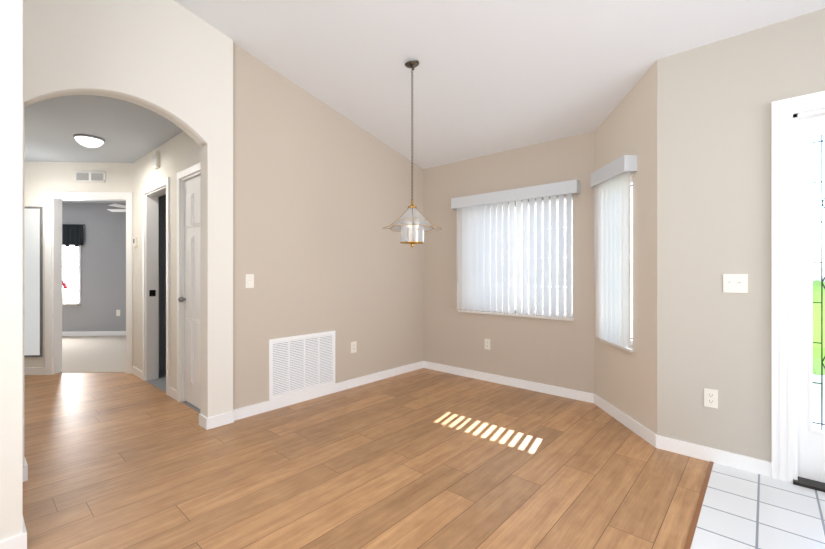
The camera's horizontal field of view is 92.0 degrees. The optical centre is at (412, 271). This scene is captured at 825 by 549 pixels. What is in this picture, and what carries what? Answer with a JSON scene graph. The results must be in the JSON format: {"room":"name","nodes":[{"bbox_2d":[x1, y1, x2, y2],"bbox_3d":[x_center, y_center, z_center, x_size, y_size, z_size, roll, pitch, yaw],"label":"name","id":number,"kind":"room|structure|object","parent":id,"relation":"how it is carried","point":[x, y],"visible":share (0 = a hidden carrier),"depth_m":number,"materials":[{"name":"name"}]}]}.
{"room":"empty dining room","nodes":[
{"label":"empty dining room","id":0,"kind":"room"},
{"bbox_2d":[0,0,22,540],"bbox_3d":[-2.018,-1.000,1.922,0.830,4.400,0.135,0,0,42],"label":"wall","id":1,"kind":"structure","parent":0,"point":[11,268],"depth_m":1.67,"materials":[{"name":"white paint"}]},
{"bbox_2d":[12,518,26,548],"bbox_3d":[-1.947,1.157,1.957,0.796,0.086,0.013,0,0,42],"label":"baseboard","id":2,"kind":"structure","parent":1,"relation":"attached to","point":[19,541],"depth_m":1.69,"materials":[{"name":"white wood"}]},
{"bbox_2d":[59,335,125,372],"bbox_3d":[-5.539,1.223,6.072,4.660,0.054,2.860,0,0,-3],"label":"floor","id":3,"kind":"structure","parent":0,"point":[93,354],"depth_m":5.77,"materials":[{"name":"beige carpet"}]},
{"bbox_2d":[24,131,199,389],"bbox_3d":[-3.333,-0.045,4.003,3.640,2.490,1.340,0,0,42],"label":"wall","id":4,"kind":"structure","parent":0,"point":[179,152],"depth_m":4.63,"materials":[{"name":"white paint"}]},
{"bbox_2d":[24,207,42,356],"bbox_3d":[-4.532,0.115,4.632,0.420,1.750,0.015,0,0,-3],"label":"mirror","id":5,"kind":"object","parent":4,"relation":"attached to","point":[33,281],"visible":0.4,"depth_m":4.64,"materials":[{"name":"mirror"}]},
{"bbox_2d":[45,191,132,374],"bbox_3d":[-3.798,0.130,4.703,0.737,2.140,0.746,0,0,42],"label":"door frame","id":6,"kind":"structure","parent":4,"relation":"attached to","point":[53,199],"depth_m":4.69,"materials":[{"name":"white wood"}]},
{"bbox_2d":[133,236,137,245],"bbox_3d":[-3.223,-0.355,4.624,0.100,0.110,0.024,0,0,42],"label":"thermostat","id":7,"kind":"object","parent":4,"relation":"attached to","point":[135,240],"visible":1,"depth_m":4.60,"materials":[{"name":"white plastic"}]},
{"bbox_2d":[132,366,141,378],"bbox_3d":[-3.152,1.157,4.568,0.420,0.086,0.013,0,0,42],"label":"baseboard","id":8,"kind":"structure","parent":4,"relation":"attached to","point":[137,372],"depth_m":4.57,"materials":[{"name":"white wood"}]},
{"bbox_2d":[149,290,155,295],"bbox_3d":[-2.891,0.235,4.426,0.003,0.070,0.060,0,0,42],"label":"strike plate","id":9,"kind":"object","parent":4,"relation":"attached to","point":[152,292],"visible":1,"depth_m":4.42,"materials":[{"name":"black metal"}]},
{"bbox_2d":[152,151,159,169],"bbox_3d":[-2.644,-1.150,4.101,0.140,0.160,0.037,0,0,42],"label":"door chime","id":10,"kind":"object","parent":4,"relation":"attached to","point":[155,160],"visible":1,"depth_m":4.06,"materials":[{"name":"white plastic"}]},
{"bbox_2d":[142,177,169,394],"bbox_3d":[-2.641,0.140,4.194,0.840,2.120,0.136,0,0,42],"label":"door frame","id":11,"kind":"structure","parent":4,"relation":"attached to","point":[152,194],"depth_m":4.40,"materials":[{"name":"white wood"}]},
{"bbox_2d":[177,163,199,401],"bbox_3d":[-1.910,0.140,3.544,0.643,2.120,0.136,0,0,42],"label":"door frame","id":12,"kind":"structure","parent":4,"relation":"attached to","point":[193,171],"depth_m":3.68,"materials":[{"name":"white wood"}]},
{"bbox_2d":[178,175,199,408],"bbox_3d":[-1.940,0.174,3.510,0.481,2.027,0.106,0,0,42],"label":"closet door","id":13,"kind":"structure","parent":4,"relation":"in","point":[191,299],"depth_m":3.54,"materials":[{"name":"white wood"}]},
{"bbox_2d":[62,195,164,372],"bbox_3d":[-5.541,-0.045,6.102,4.900,2.490,3.040,0,0,-3],"label":"wall","id":14,"kind":"structure","parent":0,"point":[103,273],"depth_m":7.48,"materials":[{"name":"grey paint"}]},
{"bbox_2d":[62,245,81,304],"bbox_3d":[-6.704,-0.102,7.376,1.010,1.415,0.120,0,0,-3],"label":"bedroom window","id":15,"kind":"structure","parent":14,"relation":"in","point":[71,266],"depth_m":7.45,"materials":[{"name":"white glass"}]},
{"bbox_2d":[62,280,67,302],"bbox_3d":[-6.482,0.362,7.351,0.163,0.435,0.161,0,0,42],"label":"vase","id":16,"kind":"object","parent":15,"relation":"on","point":[64,285],"visible":0.42,"depth_m":7.35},
{"bbox_2d":[62,224,84,246],"bbox_3d":[-6.704,-0.678,7.381,1.190,0.417,0.040,0,0,-3],"label":"valance","id":17,"kind":"object","parent":14,"relation":"attached to","point":[72,234],"visible":0.27,"depth_m":7.40,"materials":[{"name":"black fabric"}]},
{"bbox_2d":[75,171,105,181],"bbox_3d":[-3.788,-1.120,4.678,0.337,0.120,0.012,0,0,-3],"label":"air vent","id":18,"kind":"object","parent":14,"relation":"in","point":[85,176],"visible":1,"depth_m":4.68,"materials":[{"name":"white metal"}]},
{"bbox_2d":[62,331,125,335],"bbox_3d":[-5.624,1.157,7.494,3.304,0.086,3.304,0,0,42],"label":"baseboard","id":19,"kind":"structure","parent":14,"relation":"attached to","point":[71,333],"depth_m":7.47,"materials":[{"name":"white wood"}]},
{"bbox_2d":[165,194,165,369],"bbox_3d":[-2.637,-0.045,5.344,0.100,2.490,1.590,0,0,42],"label":"wall","id":20,"kind":"structure","parent":0,"point":[165,281],"depth_m":4.84,"materials":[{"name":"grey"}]},
{"bbox_2d":[147,370,199,412],"bbox_3d":[-1.881,1.224,4.599,2.020,0.053,1.720,0,0,42],"label":"floor","id":21,"kind":"structure","parent":0,"point":[160,383],"depth_m":4.27,"materials":[{"name":"grey tile"}]},
{"bbox_2d":[23,0,424,465],"bbox_3d":[-2.040,-1.000,2.620,0.150,4.400,6.750,0,0,42],"label":"wall","id":22,"kind":"structure","parent":0,"point":[321,195],"depth_m":3.36,"materials":[{"name":"beige paint"}]},
{"bbox_2d":[23,459,27,481],"bbox_3d":[-3.169,1.157,1.242,0.036,0.086,2.790,0,0,42],"label":"baseboard","id":23,"kind":"structure","parent":22,"relation":"attached to","point":[25,468],"depth_m":2.29,"materials":[{"name":"white wood"}]},
{"bbox_2d":[245,274,253,287],"bbox_3d":[-1.353,0.075,3.314,0.017,0.115,0.070,0,0,42],"label":"light switch","id":24,"kind":"object","parent":22,"relation":"attached to","point":[249,280],"visible":1,"depth_m":3.31,"materials":[{"name":"white plastic"}]},
{"bbox_2d":[269,331,334,400],"bbox_3d":[-1.007,0.849,3.705,0.014,0.527,0.705,0,0,42],"label":"air vent","id":25,"kind":"object","parent":22,"relation":"in","point":[301,363],"visible":1,"depth_m":3.67,"materials":[{"name":"white metal"}]},
{"bbox_2d":[351,341,356,352],"bbox_3d":[-0.612,0.785,4.154,0.009,0.115,0.070,0,0,42],"label":"electrical outlet","id":26,"kind":"object","parent":22,"relation":"attached to","point":[353,347],"visible":1,"depth_m":4.15,"materials":[{"name":"white plastic"}]},
{"bbox_2d":[23,368,708,548],"bbox_3d":[-2.317,1.225,2.866,6.770,0.050,6.750,0,0,42],"label":"floor","id":27,"kind":"structure","parent":0,"point":[423,458],"depth_m":2.38,"materials":[{"name":"brown wood"}]},
{"bbox_2d":[684,461,713,548],"bbox_3d":[-0.033,1.198,0.347,0.020,0.004,5.815,0,0,42],"label":"transition strip","id":28,"kind":"object","parent":27,"relation":"on","point":[689,540],"depth_m":2.00,"materials":[{"name":"brown wood"}]},
{"bbox_2d":[24,0,824,203],"bbox_3d":[-3.053,-2.101,3.520,13.200,1.693,6.750,0,0,42],"label":"ceiling","id":29,"kind":"structure","parent":0,"point":[489,77],"depth_m":3.07,"materials":[{"name":"white paint"}]},
{"bbox_2d":[73,134,104,147],"bbox_3d":[-3.111,-1.248,3.832,0.240,0.085,0.240,0,0,42],"label":"light","id":30,"kind":"object","parent":29,"relation":"attached to","point":[89,141],"visible":1,"depth_m":3.77,"materials":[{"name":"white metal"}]},
{"bbox_2d":[107,203,125,211],"bbox_3d":[-4.229,-1.110,6.441,1.201,0.360,1.201,0,0,42],"label":"ceiling fan","id":31,"kind":"object","parent":29,"relation":"hanging from","point":[118,210],"depth_m":6.34,"materials":[{"name":"white"}]},
{"bbox_2d":[382,60,441,246],"bbox_3d":[-0.002,-0.925,3.131,0.465,1.461,0.465,0,0,42],"label":"pendant light","id":32,"kind":"object","parent":29,"relation":"hanging from","point":[412,218],"visible":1,"depth_m":3.07,"materials":[{"name":"clear glass"}]},
{"bbox_2d":[425,131,594,393],"bbox_3d":[0.981,-1.000,4.351,2.130,4.400,0.150,0,0,42],"label":"wall","id":33,"kind":"structure","parent":0,"point":[559,353],"depth_m":4.17,"materials":[{"name":"beige paint"}]},
{"bbox_2d":[485,339,489,349],"bbox_3d":[0.825,0.795,4.384,0.070,0.115,0.009,0,0,42],"label":"electrical outlet","id":34,"kind":"object","parent":33,"relation":"attached to","point":[487,343],"visible":1,"depth_m":4.38,"materials":[{"name":"white plastic"}]},
{"bbox_2d":[420,361,587,399],"bbox_3d":[0.898,1.157,4.317,2.050,0.086,0.013,0,0,42],"label":"baseboard","id":35,"kind":"structure","parent":33,"relation":"attached to","point":[539,387],"depth_m":4.20,"materials":[{"name":"white wood"}]},
{"bbox_2d":[458,197,574,320],"bbox_3d":[1.074,-0.134,4.237,1.320,1.192,0.158,0,0,42],"label":"window","id":36,"kind":"structure","parent":33,"relation":"in","point":[530,316],"depth_m":4.09,"materials":[{"name":"white glass"}]},
{"bbox_2d":[451,179,579,317],"bbox_3d":[1.008,-0.211,4.163,1.420,1.278,0.095,0,0,42],"label":"window blinds","id":37,"kind":"object","parent":36,"relation":"attached to","point":[470,252],"visible":1,"depth_m":4.12,"materials":[{"name":"white plastic"}]},
{"bbox_2d":[595,60,656,433],"bbox_3d":[1.746,-1.000,3.181,0.150,4.400,0.921,0,0,0],"label":"wall","id":38,"kind":"structure","parent":0,"point":[626,382],"depth_m":2.93,"materials":[{"name":"beige paint"}]},
{"bbox_2d":[576,393,651,444],"bbox_3d":[1.658,1.157,3.175,0.625,0.086,0.630,0,0,42],"label":"baseboard","id":39,"kind":"structure","parent":38,"relation":"attached to","point":[630,423],"depth_m":3.17,"materials":[{"name":"white wood"}]},
{"bbox_2d":[600,178,633,352],"bbox_3d":[1.721,-0.071,3.241,0.158,1.357,0.480,0,0,0],"label":"window","id":40,"kind":"structure","parent":38,"relation":"in","point":[630,350],"depth_m":3.22,"materials":[{"name":"white"}]},
{"bbox_2d":[590,155,636,347],"bbox_3d":[1.623,-0.148,3.241,0.095,1.443,0.560,0,0,0],"label":"window blinds","id":41,"kind":"object","parent":40,"relation":"attached to","point":[611,182],"visible":1,"depth_m":3.19,"materials":[{"name":"white"}]},
{"bbox_2d":[657,8,824,461],"bbox_3d":[2.671,-1.000,1.935,2.535,4.400,0.150,0,0,42],"label":"wall","id":42,"kind":"structure","parent":0,"point":[716,99],"depth_m":2.49,"materials":[{"name":"beige paint"}]},
{"bbox_2d":[704,388,717,408],"bbox_3d":[1.891,0.800,2.521,0.070,0.115,0.009,0,0,42],"label":"outlet","id":43,"kind":"object","parent":42,"relation":"attached to","point":[711,398],"visible":1,"depth_m":2.52,"materials":[{"name":"white plastic"}]},
{"bbox_2d":[652,432,771,476],"bbox_3d":[1.882,1.157,2.526,0.590,0.086,0.013,0,0,42],"label":"baseboard","id":44,"kind":"structure","parent":42,"relation":"attached to","point":[729,459],"depth_m":2.50,"materials":[{"name":"white wood"}]},
{"bbox_2d":[723,274,747,292],"bbox_3d":[1.978,0.070,2.438,0.116,0.115,0.017,0,0,42],"label":"light switch","id":45,"kind":"object","parent":42,"relation":"attached to","point":[735,283],"visible":1,"depth_m":2.44,"materials":[{"name":"white plastic"}]},
{"bbox_2d":[772,91,824,482],"bbox_3d":[2.726,0.105,1.869,1.545,2.190,0.175,0,0,42],"label":"door frame","id":46,"kind":"structure","parent":42,"relation":"attached to","point":[788,114],"depth_m":2.28,"materials":[{"name":"white wood"}]},
{"bbox_2d":[793,476,824,491],"bbox_3d":[2.723,1.192,1.865,1.365,0.016,0.185,0,0,42],"label":"door threshold sill","id":47,"kind":"structure","parent":42,"relation":"attached to","point":[810,484],"depth_m":2.23,"materials":[{"name":"brown metal"}]},
{"bbox_2d":[798,115,824,482],"bbox_3d":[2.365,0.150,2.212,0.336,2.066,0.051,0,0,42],"label":"front door","id":48,"kind":"structure","parent":42,"relation":"in","point":[811,453],"depth_m":2.28,"materials":[{"name":"white"}]},
{"bbox_2d":[690,463,824,548],"bbox_3d":[0.821,1.225,-0.378,2.230,0.050,6.065,0,0,42],"label":"floor","id":49,"kind":"structure","parent":0,"point":[742,509],"depth_m":1.97,"materials":[{"name":"white tile"}]},
{"label":"outside","id":50,"kind":"structure","parent":0,"visible":0},
{"bbox_2d":[484,202,565,312],"bbox_3d":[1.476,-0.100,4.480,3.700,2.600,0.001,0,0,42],"label":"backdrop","id":51,"kind":"structure","parent":50,"point":[535,260],"depth_m":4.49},
{"bbox_2d":[813,375,824,431],"bbox_3d":[5.416,1.235,6.431,12.000,0.050,8.850,0,0,42],"label":"ground","id":52,"kind":"structure","parent":50,"point":[816,398],"depth_m":3.69,"materials":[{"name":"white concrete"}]},
{"bbox_2d":[813,280,824,374],"bbox_3d":[4.807,0.677,3.794,5.110,1.288,1.316,0,0,42],"label":"hedge","id":53,"kind":"object","parent":52,"relation":"on","point":[814,321],"depth_m":3.83,"materials":[{"name":"green plant"}]}
]}

